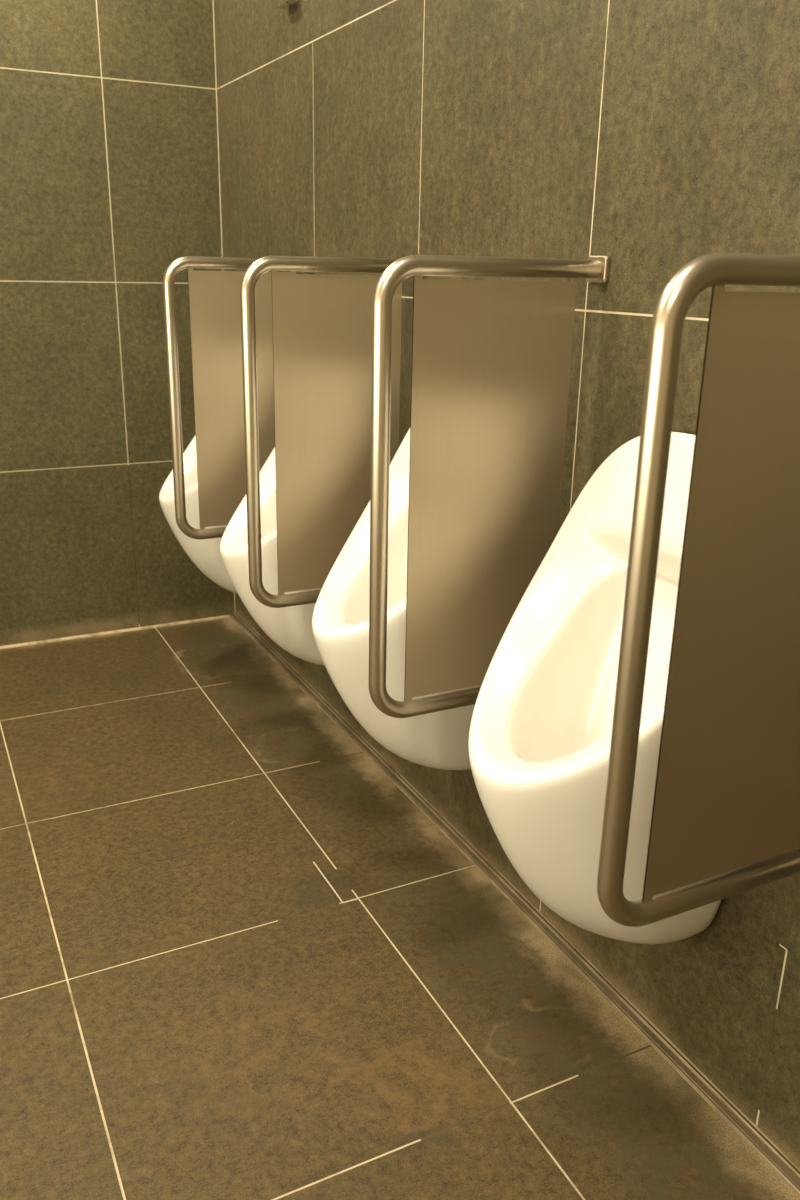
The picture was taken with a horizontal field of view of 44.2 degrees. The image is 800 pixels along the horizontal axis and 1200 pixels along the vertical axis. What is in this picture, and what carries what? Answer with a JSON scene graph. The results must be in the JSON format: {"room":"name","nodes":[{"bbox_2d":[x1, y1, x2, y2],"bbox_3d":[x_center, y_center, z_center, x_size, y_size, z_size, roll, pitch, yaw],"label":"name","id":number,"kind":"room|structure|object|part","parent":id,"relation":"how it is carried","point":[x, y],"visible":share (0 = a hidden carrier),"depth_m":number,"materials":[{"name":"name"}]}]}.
{"room":"public restroom","nodes":[
{"label":"public restroom","id":0,"kind":"room"},
{"bbox_2d":[0,0,235,645],"bbox_3d":[-1.804,-1.072,2.719,2.700,2.750,0.001,-8,21,-25],"label":"wall","id":1,"kind":"structure","parent":0,"point":[110,167],"depth_m":3.19,"materials":[{"name":"tile"}]},
{"bbox_2d":[0,615,229,648],"bbox_3d":[-1.839,0.230,3.148,2.675,0.008,0.008,-8,21,-25],"label":"trim","id":2,"kind":"structure","parent":1,"relation":"attached to","point":[224,616],"depth_m":3.53,"materials":[{"name":"silver metal"}]},
{"bbox_2d":[0,617,799,1199],"bbox_3d":[-0.622,1.023,0.876,2.700,0.001,5.400,-8,21,-25],"label":"floor","id":3,"kind":"structure","parent":0,"point":[239,961],"depth_m":1.83,"materials":[{"name":"tile"}]},
{"bbox_2d":[214,0,799,1167],"bbox_3d":[0.611,-0.451,1.018,0.001,2.750,5.400,-8,21,-25],"label":"wall","id":4,"kind":"structure","parent":0,"point":[654,137],"depth_m":1.66,"materials":[{"name":"tile"}]},
{"bbox_2d":[159,435,237,593],"bbox_3d":[-0.557,-0.381,3.034,0.373,0.802,0.421,-8,21,-25],"label":"urinal","id":5,"kind":"object","parent":4,"relation":"attached to","point":[205,554],"visible":0.14,"depth_m":3.00,"materials":[{"name":"white ceramic"}]},
{"bbox_2d":[163,256,313,539],"bbox_3d":[-0.426,-0.538,2.681,0.403,0.757,0.050,-8,21,-25],"label":"divider","id":6,"kind":"object","parent":4,"relation":"attached to","point":[214,296],"depth_m":2.64,"materials":[{"name":"metal"}]},
{"bbox_3d":[-0.429,-0.538,2.680,0.398,0.744,0.029,-8,21,-25],"label":"tube frame","id":7,"kind":"part","parent":6,"relation":"part of","materials":[{"name":"metal"}]},
{"bbox_3d":[-0.417,-0.540,2.686,0.293,0.690,0.002,-8,21,-25],"label":"panel","id":8,"kind":"part","parent":6,"relation":"part of","materials":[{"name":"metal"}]},
{"bbox_2d":[220,447,324,665],"bbox_3d":[-0.273,-0.195,2.499,0.373,0.802,0.421,-8,21,-25],"label":"urinal","id":9,"kind":"object","parent":4,"relation":"attached to","point":[290,628],"visible":0.22,"depth_m":2.47,"materials":[{"name":"white ceramic"}]},
{"bbox_2d":[276,0,299,9],"bbox_3d":[-0.292,-1.576,2.516,0.044,0.106,0.084,-8,21,-25],"label":"wall fitting","id":10,"kind":"object","parent":4,"relation":"attached to","point":[281,4],"visible":1,"depth_m":2.52,"materials":[{"name":"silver metal"}]},
{"bbox_2d":[240,256,424,607],"bbox_3d":[-0.143,-0.353,2.146,0.403,0.757,0.050,-8,21,-25],"label":"divider","id":11,"kind":"object","parent":4,"relation":"attached to","point":[322,324],"depth_m":2.11,"materials":[{"name":"metal"}]},
{"bbox_3d":[-0.134,-0.354,2.151,0.293,0.690,0.002,-8,21,-25],"label":"panel","id":12,"kind":"part","parent":11,"relation":"part of","materials":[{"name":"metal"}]},
{"bbox_2d":[312,428,481,769],"bbox_3d":[0.005,-0.013,1.974,0.373,0.802,0.421,-8,21,-25],"label":"urinal","id":13,"kind":"object","parent":4,"relation":"attached to","point":[340,619],"visible":0.29,"depth_m":1.97,"materials":[{"name":"white ceramic"}]},
{"bbox_2d":[369,255,609,717],"bbox_3d":[0.135,-0.170,1.620,0.403,0.757,0.050,-8,21,-25],"label":"divider","id":14,"kind":"object","parent":4,"relation":"attached to","point":[491,360],"depth_m":1.59,"materials":[{"name":"metal"}]},
{"bbox_3d":[0.145,-0.171,1.624,0.293,0.690,0.002,-8,21,-25],"label":"panel","id":15,"kind":"part","parent":14,"relation":"part of","materials":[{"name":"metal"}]},
{"bbox_2d":[230,611,799,1196],"bbox_3d":[0.576,0.844,1.448,0.021,0.020,5.397,-8,21,-25],"label":"trim","id":16,"kind":"structure","parent":4,"relation":"attached to","point":[730,1112],"depth_m":1.89,"materials":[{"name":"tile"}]},
{"bbox_2d":[468,432,720,943],"bbox_3d":[0.281,0.168,1.452,0.373,0.802,0.421,-8,21,-25],"label":"urinal","id":17,"kind":"object","parent":4,"relation":"attached to","point":[540,731],"visible":0.5,"depth_m":1.48,"materials":[{"name":"white ceramic"}]},
{"bbox_2d":[597,253,799,926],"bbox_3d":[0.411,0.011,1.099,0.403,0.757,0.050,-8,21,-25],"label":"divider","id":18,"kind":"object","parent":4,"relation":"attached to","point":[725,820],"depth_m":1.06,"materials":[{"name":"metal"}]}
]}

